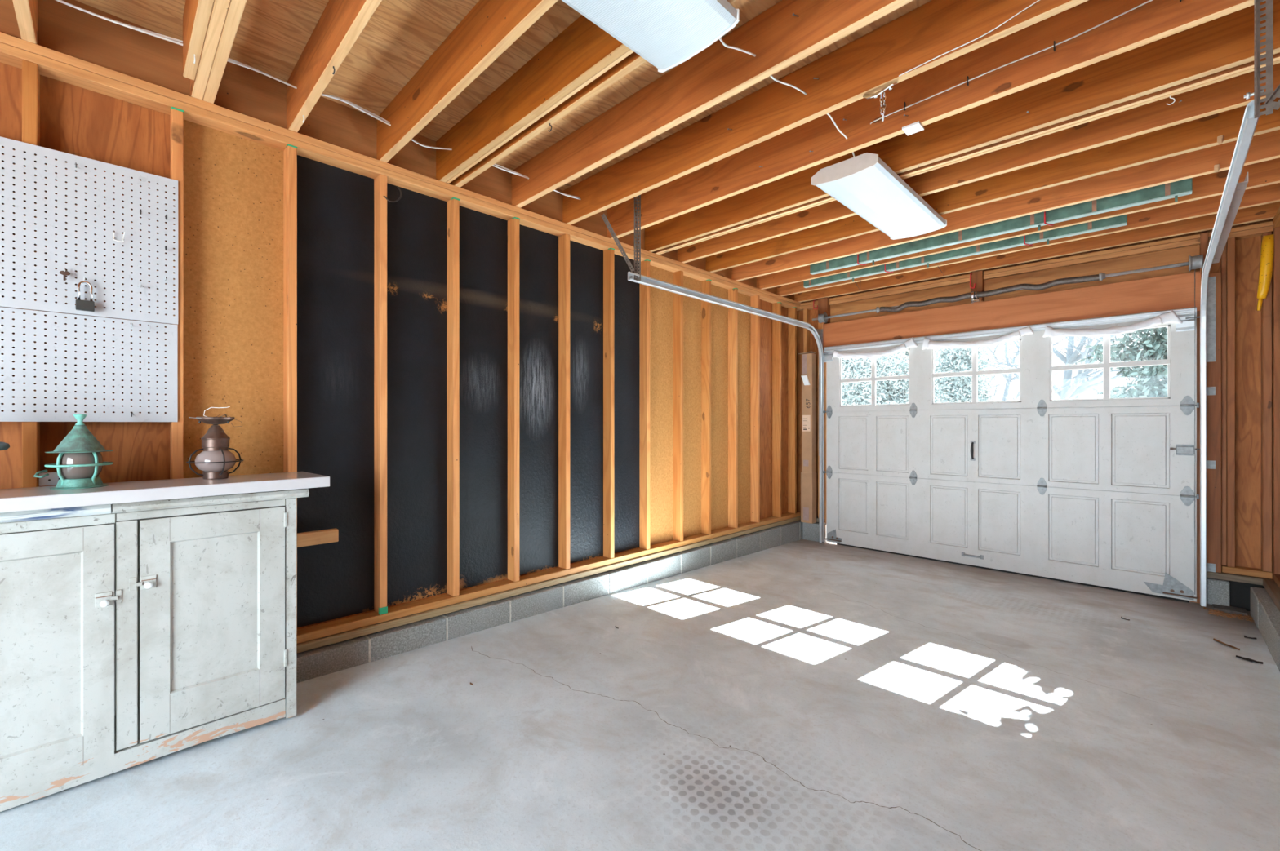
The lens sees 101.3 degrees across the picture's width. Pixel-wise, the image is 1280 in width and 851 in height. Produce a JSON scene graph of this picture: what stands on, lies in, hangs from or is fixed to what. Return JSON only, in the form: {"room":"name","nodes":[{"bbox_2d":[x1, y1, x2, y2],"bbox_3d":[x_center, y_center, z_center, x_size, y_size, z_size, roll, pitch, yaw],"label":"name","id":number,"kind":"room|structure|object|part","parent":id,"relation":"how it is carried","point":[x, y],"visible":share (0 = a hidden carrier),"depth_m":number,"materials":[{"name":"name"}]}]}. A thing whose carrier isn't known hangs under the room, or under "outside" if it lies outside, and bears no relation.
{"room":"residential garage","nodes":[
{"label":"residential garage","id":0,"kind":"room"},
{"bbox_2d":[0,31,802,683],"bbox_3d":[-1.087,-0.148,3.171,0.232,3.005,8.526,0,0,45],"label":"wall","id":1,"kind":"structure","parent":0,"point":[505,425],"depth_m":3.01,"materials":[{"name":"brown wood"}]},
{"bbox_2d":[0,136,177,324],"bbox_3d":[-2.357,-0.722,1.787,0.006,0.604,1.181,0,0,45],"label":"pegboard","id":2,"kind":"object","parent":1,"relation":"attached to","point":[9,144],"visible":1,"depth_m":2.01,"materials":[{"name":"white wood"}]},
{"bbox_2d":[112,231,124,242],"bbox_3d":[-2.053,-0.743,2.071,0.051,0.042,0.021,0,0,-10],"label":"hook","id":3,"kind":"object","parent":2,"relation":"attached to","point":[113,231],"visible":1,"depth_m":2.07,"materials":[{"name":"silver metal"}]},
{"bbox_3d":[-2.159,-0.580,1.971,0.033,0.022,0.003,0,0,45],"label":"hook","id":4,"kind":"object","parent":2,"relation":"attached to","visible":0},
{"bbox_2d":[59,271,70,280],"bbox_3d":[-2.149,-0.556,1.963,0.002,0.037,0.028,0,0,45],"label":"key","id":5,"kind":"object","parent":4,"relation":"hanging from","point":[65,273],"visible":1,"depth_m":1.96,"materials":[{"name":"brown metal"}]},
{"bbox_3d":[-2.122,-0.555,2.007,0.035,0.022,0.003,0,0,45],"label":"hook","id":6,"kind":"object","parent":2,"relation":"attached to","visible":0},
{"bbox_2d":[75,280,94,311],"bbox_3d":[-2.110,-0.489,1.998,0.020,0.113,0.049,0,0,45],"label":"padlock","id":7,"kind":"object","parent":6,"relation":"hanging from","point":[82,305],"visible":1,"depth_m":1.99,"materials":[{"name":"silver metal"}]},
{"bbox_2d":[0,306,177,422],"bbox_3d":[-2.357,-0.214,1.787,0.006,0.408,1.179,0,0,45],"label":"pegboard","id":8,"kind":"object","parent":1,"relation":"attached to","point":[171,331],"visible":0.99,"depth_m":2.02,"materials":[{"name":"white wood"}]},
{"bbox_3d":[-1.859,-0.165,2.428,0.003,2.370,0.393,0,0,45],"label":"fibreboard panel","id":9,"kind":"part","parent":1,"relation":"part of","materials":[{"name":"brown wood"}]},
{"bbox_2d":[297,528,338,547],"bbox_3d":[-1.615,0.551,2.516,0.037,0.063,0.299,0,0,45],"label":"wood offcut","id":10,"kind":"object","parent":1,"relation":"attached to","point":[330,535],"visible":0.58,"depth_m":2.54,"materials":[{"name":"brown wood"}]},
{"bbox_2d":[383,186,401,202],"bbox_3d":[-1.322,-1.233,2.808,0.089,0.097,0.024,0,0,-31],"label":"hook","id":11,"kind":"object","parent":1,"relation":"attached to","point":[399,198],"visible":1,"depth_m":2.81,"materials":[{"name":"metal"}]},
{"bbox_3d":[-0.860,-1.348,3.371,0.090,0.034,7.778,0,0,45],"label":"plate","id":12,"kind":"part","parent":1,"relation":"part of","materials":[{"name":"brown wood"}]},
{"bbox_3d":[-0.860,-1.385,3.372,0.089,0.035,7.778,0,0,45],"label":"plate","id":13,"kind":"part","parent":1,"relation":"part of","materials":[{"name":"brown wood"}]},
{"bbox_3d":[-0.857,-0.172,3.438,0.004,2.355,2.454,0,0,45],"label":"black panel","id":14,"kind":"part","parent":1,"relation":"part of","materials":[{"name":"black plastic"}]},
{"bbox_3d":[-0.886,1.075,3.342,0.116,0.039,7.700,0,0,45],"label":"sole plate","id":15,"kind":"part","parent":1,"relation":"part of","materials":[{"name":"brown wood"}]},
{"bbox_3d":[-0.887,1.032,3.343,0.091,0.041,7.700,0,0,45],"label":"sole plate","id":16,"kind":"part","parent":1,"relation":"part of","materials":[{"name":"brown wood"}]},
{"bbox_3d":[0.584,-0.165,4.892,0.003,2.370,1.639,0,0,45],"label":"fibreboard panel","id":17,"kind":"part","parent":1,"relation":"part of","materials":[{"name":"brown wood"}]},
{"bbox_2d":[0,539,1279,850],"bbox_3d":[0.432,1.301,2.141,3.840,0.253,7.850,0,0,45],"label":"floor","id":18,"kind":"structure","parent":0,"point":[802,695],"depth_m":2.10,"materials":[{"name":"concrete"}]},
{"bbox_2d":[0,488,309,812],"bbox_3d":[-2.082,0.739,1.720,0.357,0.942,1.652,0,0,45],"label":"base cabinet","id":19,"kind":"object","parent":18,"relation":"on","point":[132,634],"visible":0.99,"depth_m":1.84,"materials":[{"name":"paint"}]},
{"bbox_3d":[-2.277,0.286,1.518,0.349,0.036,1.090,0,0,45],"label":"moulding","id":20,"kind":"part","parent":19,"relation":"part of","materials":[{"name":"white paint"}]},
{"bbox_3d":[-1.985,0.739,1.623,0.022,0.795,0.510,0,0,45],"label":"door","id":21,"kind":"part","parent":19,"relation":"part of","materials":[{"name":"paint"}]},
{"bbox_3d":[-2.179,0.322,1.429,0.023,0.033,1.063,0,0,45],"label":"rail","id":22,"kind":"part","parent":19,"relation":"part of","materials":[{"name":"paint"}]},
{"bbox_3d":[-1.814,0.592,1.776,0.004,0.046,0.041,0,0,45],"label":"latch plate","id":23,"kind":"part","parent":19,"relation":"part of","materials":[{"name":"paint"}]},
{"bbox_3d":[-1.804,0.603,1.769,0.021,0.024,0.024,0,0,45],"label":"knob","id":24,"kind":"part","parent":19,"relation":"part of","materials":[{"name":"white ceramic"}]},
{"bbox_3d":[-2.213,0.748,1.835,0.008,0.885,1.591,0,0,45],"label":"panel","id":25,"kind":"part","parent":19,"relation":"part of","materials":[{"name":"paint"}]},
{"bbox_3d":[-2.006,1.161,1.605,0.021,0.075,1.555,0,0,45],"label":"kick rail","id":26,"kind":"part","parent":19,"relation":"part of","materials":[{"name":"paint"}]},
{"bbox_3d":[-1.728,0.565,1.846,0.021,0.024,0.024,0,0,45],"label":"knob","id":27,"kind":"part","parent":19,"relation":"part of","materials":[{"name":"white ceramic"}]},
{"bbox_3d":[-1.736,0.558,1.856,0.004,0.046,0.040,0,0,45],"label":"latch plate","id":28,"kind":"part","parent":19,"relation":"part of","materials":[{"name":"paint"}]},
{"bbox_2d":[0,471,329,513],"bbox_3d":[-1.886,0.243,1.869,0.365,0.043,1.300,0,0,42],"label":"countertop","id":29,"kind":"structure","parent":19,"relation":"on","point":[28,499],"depth_m":1.86,"materials":[{"name":"laminate"}]},
{"bbox_2d":[0,442,9,450],"bbox_3d":[-2.160,0.091,1.656,0.224,0.260,0.224,0,0,45],"label":"lantern","id":30,"kind":"object","parent":29,"relation":"on","point":[3,446],"visible":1,"depth_m":1.71,"materials":[{"name":"metal"}]},
{"bbox_2d":[39,472,59,486],"bbox_3d":[-2.113,0.198,1.933,0.006,0.047,0.130,0,0,45],"label":"scrap","id":31,"kind":"object","parent":29,"relation":"on","point":[53,478],"visible":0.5,"depth_m":1.90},
{"bbox_2d":[33,414,113,489],"bbox_3d":[-1.981,0.093,1.858,0.168,0.258,0.168,0,0,6],"label":"lantern","id":32,"kind":"object","parent":29,"relation":"on","point":[79,464],"visible":1,"depth_m":1.82,"materials":[{"name":"green metal"}]},
{"bbox_3d":[-1.981,0.143,1.858,0.116,0.095,0.116,0,0,45],"label":"globe","id":33,"kind":"part","parent":32,"relation":"part of","materials":[{"name":"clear glass"}]},
{"bbox_2d":[186,406,244,479],"bbox_3d":[-1.742,0.073,2.156,0.184,0.297,0.184,0,0,45],"label":"lantern","id":34,"kind":"object","parent":29,"relation":"on","point":[215,460],"visible":1,"depth_m":2.12,"materials":[{"name":"brown metal"}]},
{"bbox_3d":[-1.742,0.149,2.156,0.134,0.088,0.134,0,0,45],"label":"globe","id":35,"kind":"part","parent":34,"relation":"part of","materials":[{"name":"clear glass"}]},
{"bbox_3d":[-1.632,0.319,1.983,0.020,0.028,0.492,0,0,45],"label":"rail","id":36,"kind":"part","parent":19,"relation":"part of","materials":[{"name":"paint"}]},
{"bbox_3d":[-1.702,0.286,2.100,0.346,0.036,0.577,0,0,45],"label":"moulding","id":37,"kind":"part","parent":19,"relation":"part of","materials":[{"name":"paint"}]},
{"bbox_3d":[-1.610,0.728,2.001,0.022,0.782,0.430,0,0,45],"label":"door","id":38,"kind":"part","parent":19,"relation":"part of","materials":[{"name":"paint"}]},
{"bbox_3d":[-1.444,0.755,2.172,0.021,0.901,0.038,0,0,45],"label":"corner post","id":39,"kind":"part","parent":19,"relation":"part of","materials":[{"name":"paint"}]},
{"bbox_2d":[1213,638,1239,650],"bbox_3d":[3.416,1.280,3.060,0.041,0.012,0.150,0,0,5],"label":"dry leaf","id":40,"kind":"object","parent":18,"relation":"on","point":[1214,639],"visible":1,"depth_m":3.07,"materials":[{"name":"brown plant"}]},
{"bbox_2d":[1212,604,1247,616],"bbox_3d":[4.111,1.292,3.663,0.158,0.022,0.130,0,0,45],"label":"brick","id":41,"kind":"object","parent":18,"relation":"on","point":[1231,610],"visible":1,"depth_m":3.64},
{"bbox_2d":[1208,608,1254,622],"bbox_3d":[4.007,1.295,3.562,0.214,0.016,0.154,0,0,45],"label":"leaf litter","id":42,"kind":"object","parent":18,"relation":"on","point":[1218,612],"visible":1,"depth_m":3.56,"materials":[{"name":"brown plant"}]},
{"bbox_2d":[1235,655,1262,664],"bbox_3d":[3.309,1.277,2.853,0.063,0.012,0.084,0,0,11],"label":"leaf","id":43,"kind":"object","parent":18,"relation":"on","point":[1242,658],"visible":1,"depth_m":2.86,"materials":[{"name":"black plant"}]},
{"bbox_2d":[0,0,1279,302],"bbox_3d":[0.436,-1.535,2.137,3.710,0.266,7.850,0,0,45],"label":"ceiling","id":44,"kind":"structure","parent":0,"point":[722,156],"depth_m":2.47,"materials":[{"name":"brown wood"}]},
{"bbox_2d":[55,0,579,198],"bbox_3d":[-1.403,-1.530,2.562,0.007,0.082,2.862,0,0,45],"label":"cable","id":45,"kind":"object","parent":44,"relation":"attached to","point":[148,31],"visible":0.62,"depth_m":2.39,"materials":[{"name":"white plastic"}]},
{"bbox_2d":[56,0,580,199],"bbox_3d":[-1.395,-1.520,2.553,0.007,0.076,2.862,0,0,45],"label":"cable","id":46,"kind":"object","parent":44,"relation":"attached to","point":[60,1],"visible":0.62,"depth_m":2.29,"materials":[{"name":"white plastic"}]},
{"bbox_2d":[561,0,739,72],"bbox_3d":[-0.229,-1.358,1.431,0.362,0.088,1.220,0,0,45],"label":"ceiling light","id":47,"kind":"object","parent":44,"relation":"attached to","point":[665,33],"visible":1,"depth_m":1.73,"materials":[{"name":"grey plastic"}]},
{"bbox_3d":[0.198,-1.358,1.862,0.362,0.088,0.006,0,0,45],"label":"plate","id":48,"kind":"part","parent":47,"relation":"part of","materials":[{"name":"white plastic"}]},
{"bbox_2d":[719,37,854,156],"bbox_3d":[0.663,-1.450,2.300,0.032,0.126,1.402,0,0,45],"label":"cable","id":49,"kind":"object","parent":44,"relation":"attached to","point":[724,44],"visible":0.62,"depth_m":2.23,"materials":[{"name":"white plastic"}]},
{"bbox_2d":[857,253,866,265],"bbox_3d":[1.840,-1.411,4.399,0.180,0.140,0.025,0,0,-34],"label":"hook","id":50,"kind":"object","parent":44,"relation":"attached to","point":[857,254],"visible":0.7,"depth_m":4.40,"materials":[{"name":"plastic"}]},
{"bbox_2d":[809,177,1192,275],"bbox_3d":[2.381,-1.389,3.897,2.366,0.145,0.052,0,0,45],"label":"board","id":51,"kind":"object","parent":50,"relation":"hanging from","point":[1175,189],"visible":0.76,"depth_m":3.62,"materials":[{"name":"paint"}]},
{"bbox_2d":[811,152,946,239],"bbox_3d":[1.506,-1.358,3.224,0.362,0.088,1.210,0,0,45],"label":"ceiling light","id":52,"kind":"object","parent":44,"relation":"attached to","point":[864,184],"visible":1,"depth_m":3.05,"materials":[{"name":"grey plastic"}]},
{"bbox_3d":[1.082,-1.358,2.796,0.362,0.088,0.006,0,0,45],"label":"plate","id":53,"kind":"part","parent":52,"relation":"part of","materials":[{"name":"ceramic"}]},
{"bbox_3d":[1.930,-1.358,3.652,0.362,0.088,0.006,0,0,45],"label":"plate","id":54,"kind":"part","parent":52,"relation":"part of","materials":[{"name":"white plastic"}]},
{"bbox_2d":[862,80,898,121],"bbox_3d":[1.002,-1.338,2.190,0.141,0.152,0.029,0,0,45],"label":"bracket","id":55,"kind":"object","parent":44,"relation":"attached to","point":[874,95],"visible":1,"depth_m":2.18,"materials":[{"name":"silver metal"}]},
{"bbox_3d":[1.009,-1.337,2.183,0.026,0.092,0.014,0,0,45],"label":"chain","id":56,"kind":"part","parent":55,"relation":"part of","materials":[{"name":"silver metal"}]},
{"bbox_2d":[902,120,924,135],"bbox_3d":[1.289,-1.397,2.478,0.074,0.010,0.078,0,0,45],"label":"sensor box","id":57,"kind":"object","parent":44,"relation":"attached to","point":[913,128],"visible":1,"depth_m":2.47,"materials":[{"name":"white plastic"}]},
{"bbox_2d":[898,0,1039,76],"bbox_3d":[1.451,-1.478,1.712,1.150,0.149,0.010,0,0,45],"label":"cable","id":58,"kind":"object","parent":44,"relation":"attached to","point":[1037,0],"visible":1,"depth_m":1.93,"materials":[{"name":"white plastic"}]},
{"bbox_2d":[870,0,1152,124],"bbox_3d":[1.570,-1.522,2.174,1.211,0.072,0.011,0,0,45],"label":"cable","id":59,"kind":"object","parent":44,"relation":"attached to","point":[1148,1],"visible":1,"depth_m":2.16,"materials":[{"name":"grey plastic"}]},
{"bbox_2d":[1023,235,1032,245],"bbox_3d":[2.905,-1.411,3.932,0.124,0.140,0.015,0,0,-28],"label":"hook","id":60,"kind":"object","parent":44,"relation":"attached to","point":[1024,243],"visible":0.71,"depth_m":3.92,"materials":[{"name":"metal"}]},
{"bbox_2d":[1044,211,1053,226],"bbox_3d":[2.728,-1.411,3.519,0.180,0.140,0.025,0,0,-34],"label":"hook","id":61,"kind":"object","parent":44,"relation":"attached to","point":[1045,223],"visible":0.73,"depth_m":3.52,"materials":[{"name":"plastic"}]},
{"bbox_2d":[1165,95,1175,105],"bbox_3d":[2.264,-1.385,2.240,0.028,0.040,0.004,0,0,45],"label":"hook","id":62,"kind":"object","parent":44,"relation":"attached to","point":[1170,95],"visible":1,"depth_m":2.24,"materials":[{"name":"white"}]},
{"bbox_2d":[1213,164,1219,172],"bbox_3d":[3.170,-1.408,2.886,0.020,0.044,0.021,0,0,45],"label":"peg","id":63,"kind":"object","parent":44,"relation":"attached to","point":[1216,167],"visible":1,"depth_m":2.88,"materials":[{"name":"beige wood"}]},
{"bbox_2d":[1217,135,1223,144],"bbox_3d":[2.871,-1.408,2.598,0.020,0.044,0.021,0,0,45],"label":"peg","id":64,"kind":"object","parent":44,"relation":"attached to","point":[1220,139],"visible":1,"depth_m":2.59,"materials":[{"name":"beige wood"}]},
{"bbox_3d":[2.195,-1.411,4.635,0.042,0.140,0.119,0,0,45],"label":"hook","id":65,"kind":"object","parent":44,"relation":"attached to","visible":0},
{"bbox_2d":[803,214,1127,288],"bbox_3d":[2.459,-1.389,4.370,2.340,0.145,0.052,0,0,45],"label":"board","id":66,"kind":"object","parent":65,"relation":"hanging from","point":[1121,220],"visible":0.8,"depth_m":4.13,"materials":[{"name":"paint"}]},
{"bbox_2d":[798,351,816,524],"bbox_3d":[1.875,0.144,5.880,0.155,1.906,0.132,0,0,45],"label":"board","id":67,"kind":"object","parent":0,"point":[808,474],"visible":1,"depth_m":5.84,"materials":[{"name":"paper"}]},
{"bbox_2d":[801,375,809,385],"bbox_3d":[1.842,-0.490,5.839,0.101,0.110,0.023,0,0,45],"label":"packet","id":68,"kind":"object","parent":67,"relation":"attached to","point":[805,379],"visible":1,"depth_m":5.83,"materials":[{"name":"white paper"}]},
{"bbox_2d":[797,218,1273,611],"bbox_3d":[3.122,-0.145,4.819,3.750,3.010,0.160,0,0,45],"label":"wall","id":69,"kind":"structure","parent":0,"point":[1240,414],"depth_m":3.84,"materials":[{"name":"brown wood"}]},
{"bbox_2d":[600,195,823,542],"bbox_3d":[0.892,-0.172,4.727,0.140,2.935,3.177,0,0,45],"label":"door track","id":70,"kind":"object","parent":69,"relation":"attached to","point":[634,277],"visible":0.99,"depth_m":4.65,"materials":[{"name":"metal"}]},
{"bbox_3d":[1.897,-1.020,5.688,0.003,0.040,0.290,0,0,45],"label":"flag arm","id":71,"kind":"part","parent":70,"relation":"part of","materials":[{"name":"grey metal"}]},
{"bbox_2d":[969,272,975,288],"bbox_3d":[3.018,-1.307,4.773,0.029,0.153,0.062,0,0,6],"label":"hook","id":72,"kind":"object","parent":69,"relation":"attached to","point":[971,273],"visible":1,"depth_m":4.78,"materials":[{"name":"metal"}]},
{"bbox_2d":[812,254,1203,323],"bbox_3d":[2.963,-1.160,4.781,2.957,0.120,0.118,0,0,45],"label":"shaft","id":73,"kind":"object","parent":69,"relation":"attached to","point":[1195,262],"visible":1,"depth_m":4.50,"materials":[{"name":"metal"}]},
{"bbox_2d":[823,354,824,466],"bbox_3d":[2.018,0.055,5.755,0.004,2.350,0.018,0,0,45],"label":"cable","id":74,"kind":"object","parent":73,"relation":"hanging from","point":[824,354],"visible":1,"depth_m":5.75,"materials":[{"name":"grey metal"}]},
{"bbox_2d":[1194,269,1195,595],"bbox_3d":[4.002,0.055,3.788,0.004,2.350,0.018,0,0,45],"label":"cable","id":75,"kind":"object","parent":73,"relation":"hanging from","point":[1194,269],"visible":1,"depth_m":3.79,"materials":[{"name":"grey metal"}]},
{"bbox_2d":[822,306,1199,602],"bbox_3d":[3.034,0.225,4.799,2.873,2.154,0.084,0,0,45],"label":"door","id":76,"kind":"structure","parent":69,"relation":"in","point":[1098,493],"depth_m":4.48,"materials":[{"name":"paint"}]},
{"bbox_3d":[2.070,-0.738,5.760,0.100,0.105,0.004,0,0,45],"label":"plate","id":77,"kind":"part","parent":76,"relation":"part of","materials":[{"name":"metal"}]},
{"bbox_3d":[2.118,1.210,5.713,0.165,0.140,0.004,0,0,45],"label":"plate","id":78,"kind":"part","parent":76,"relation":"part of","materials":[{"name":"grey metal"}]},
{"bbox_2d":[832,337,917,358],"bbox_3d":[2.392,-0.767,5.390,0.851,0.169,0.069,0,0,45],"label":"cloth","id":79,"kind":"object","parent":76,"relation":"hanging from","point":[908,344],"visible":1,"depth_m":5.34,"materials":[{"name":"white fabric"}]},
{"bbox_2d":[921,326,1034,350],"bbox_3d":[3.028,-0.768,4.757,0.876,0.148,0.077,0,0,45],"label":"cloth","id":80,"kind":"object","parent":76,"relation":"hanging from","point":[927,344],"visible":1,"depth_m":4.75,"materials":[{"name":"white fabric"}]},
{"bbox_2d":[1042,310,1182,337],"bbox_3d":[3.671,-0.764,4.121,0.819,0.153,0.070,0,0,45],"label":"cloth","id":81,"kind":"object","parent":76,"relation":"hanging from","point":[1169,317],"visible":1,"depth_m":4.07,"materials":[{"name":"white fabric"}]},
{"bbox_3d":[3.934,1.192,3.913,0.265,0.175,0.004,0,0,45],"label":"plate","id":82,"kind":"part","parent":76,"relation":"part of","materials":[{"name":"grey metal"}]},
{"bbox_3d":[3.998,-0.738,3.849,0.100,0.105,0.004,0,0,45],"label":"plate","id":83,"kind":"part","parent":76,"relation":"part of","materials":[{"name":"metal"}]},
{"bbox_3d":[3.997,0.188,3.851,0.092,0.080,0.003,0,0,45],"label":"plate","id":84,"kind":"part","parent":76,"relation":"part of","materials":[{"name":"grey metal"}]},
{"bbox_3d":[3.121,-1.375,4.840,3.500,0.029,0.089,0,0,45],"label":"plate","id":85,"kind":"part","parent":69,"relation":"part of","materials":[{"name":"brown wood"}]},
{"bbox_3d":[3.121,-1.341,4.839,3.500,0.037,0.090,0,0,45],"label":"plate","id":86,"kind":"part","parent":69,"relation":"part of","materials":[{"name":"brown wood"}]},
{"bbox_3d":[4.228,1.083,3.722,0.325,0.045,0.119,0,0,45],"label":"sole plate","id":87,"kind":"part","parent":69,"relation":"part of","materials":[{"name":"brown wood"}]},
{"bbox_3d":[4.271,1.036,3.700,0.233,0.045,0.089,0,0,45],"label":"sole plate","id":88,"kind":"part","parent":69,"relation":"part of","materials":[{"name":"brown wood"}]},
{"bbox_2d":[1250,207,1279,671],"bbox_3d":[1.689,-0.150,0.895,0.262,3.000,7.850,0,0,45],"label":"wall","id":89,"kind":"structure","parent":0,"point":[1264,602],"depth_m":3.54,"materials":[{"name":"brown wood"}]},
{"bbox_2d":[1200,0,1279,607],"bbox_3d":[3.127,-0.172,2.658,0.305,2.935,2.968,0,0,45],"label":"door track","id":90,"kind":"object","parent":89,"relation":"attached to","point":[1233,191],"visible":1,"depth_m":2.73,"materials":[{"name":"metal"}]},
{"bbox_2d":[1256,234,1274,311],"bbox_3d":[4.283,-1.036,3.587,0.091,0.504,0.061,0,0,45],"label":"tube","id":91,"kind":"object","parent":89,"relation":"attached to","point":[1266,264],"visible":1,"depth_m":3.58,"materials":[{"name":"plastic"}]},
{"bbox_3d":[4.265,-0.828,3.612,0.022,0.087,0.030,0,0,-34],"label":"spout","id":92,"kind":"part","parent":91,"relation":"part of","materials":[{"name":"yellow plastic"}]},
{"bbox_3d":[1.618,1.079,0.829,0.137,0.049,7.655,0,0,45],"label":"sole plate","id":93,"kind":"part","parent":89,"relation":"part of","materials":[{"name":"brown wood"}]},
{"bbox_3d":[1.646,-1.348,0.824,0.088,0.034,7.689,0,0,45],"label":"plate","id":94,"kind":"part","parent":89,"relation":"part of","materials":[{"name":"brown wood"}]},
{"bbox_3d":[1.646,-1.385,0.824,0.088,0.035,7.689,0,0,45],"label":"plate","id":95,"kind":"part","parent":89,"relation":"part of","materials":[{"name":"brown wood"}]},
{"bbox_3d":[1.634,1.032,0.813,0.090,0.041,7.655,0,0,45],"label":"sole plate","id":96,"kind":"part","parent":89,"relation":"part of","materials":[{"name":"brown wood"}]},
{"label":"outside","id":97,"kind":"structure","parent":0,"visible":0},
{"bbox_3d":[23.129,1.455,23.334,80.000,0.210,54.290,0,0,45],"label":"ground","id":98,"kind":"structure","parent":97,"visible":0},
{"bbox_2d":[841,351,908,405],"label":"window","id":99,"kind":"structure","parent":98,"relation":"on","point":[887,392],"depth_m":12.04,"materials":[{"name":"clear glass"}]},
{"bbox_2d":[841,351,939,403],"bbox_3d":[8.315,-2.404,19.159,6.316,7.511,6.045,0,0,45],"label":"evergreen tree","id":100,"kind":"object","parent":98,"relation":"on","point":[906,353],"visible":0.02,"depth_m":18.67,"materials":[{"name":"green plant"}]},
{"bbox_2d":[933,345,996,403],"bbox_3d":[8.657,-0.563,14.193,1.830,3.934,1.895,0,0,35],"label":"shrub","id":101,"kind":"object","parent":98,"relation":"on","point":[956,388],"visible":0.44,"depth_m":13.88,"materials":[{"name":"green plant"}]},
{"bbox_2d":[933,334,1138,400],"bbox_3d":[13.651,-2.841,16.878,6.859,8.402,7.098,0,0,45],"label":"bare tree","id":102,"kind":"object","parent":98,"relation":"on","point":[1068,390],"visible":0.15,"depth_m":16.79,"materials":[{"name":"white plant"}]},
{"bbox_2d":[980,333,1119,401],"bbox_3d":[17.067,-2.823,23.229,6.728,8.411,7.788,0,0,20],"label":"bare tree","id":103,"kind":"object","parent":98,"relation":"on","point":[1008,377],"visible":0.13,"depth_m":23.53,"materials":[{"name":"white plant"}]},
{"bbox_2d":[1075,327,1167,398],"bbox_3d":[8.963,-1.827,7.922,5.531,6.930,5.492,0,0,-17],"label":"evergreen tree","id":104,"kind":"object","parent":98,"relation":"on","point":[1153,347],"visible":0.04,"depth_m":7.90,"materials":[{"name":"green plant"}]}
]}

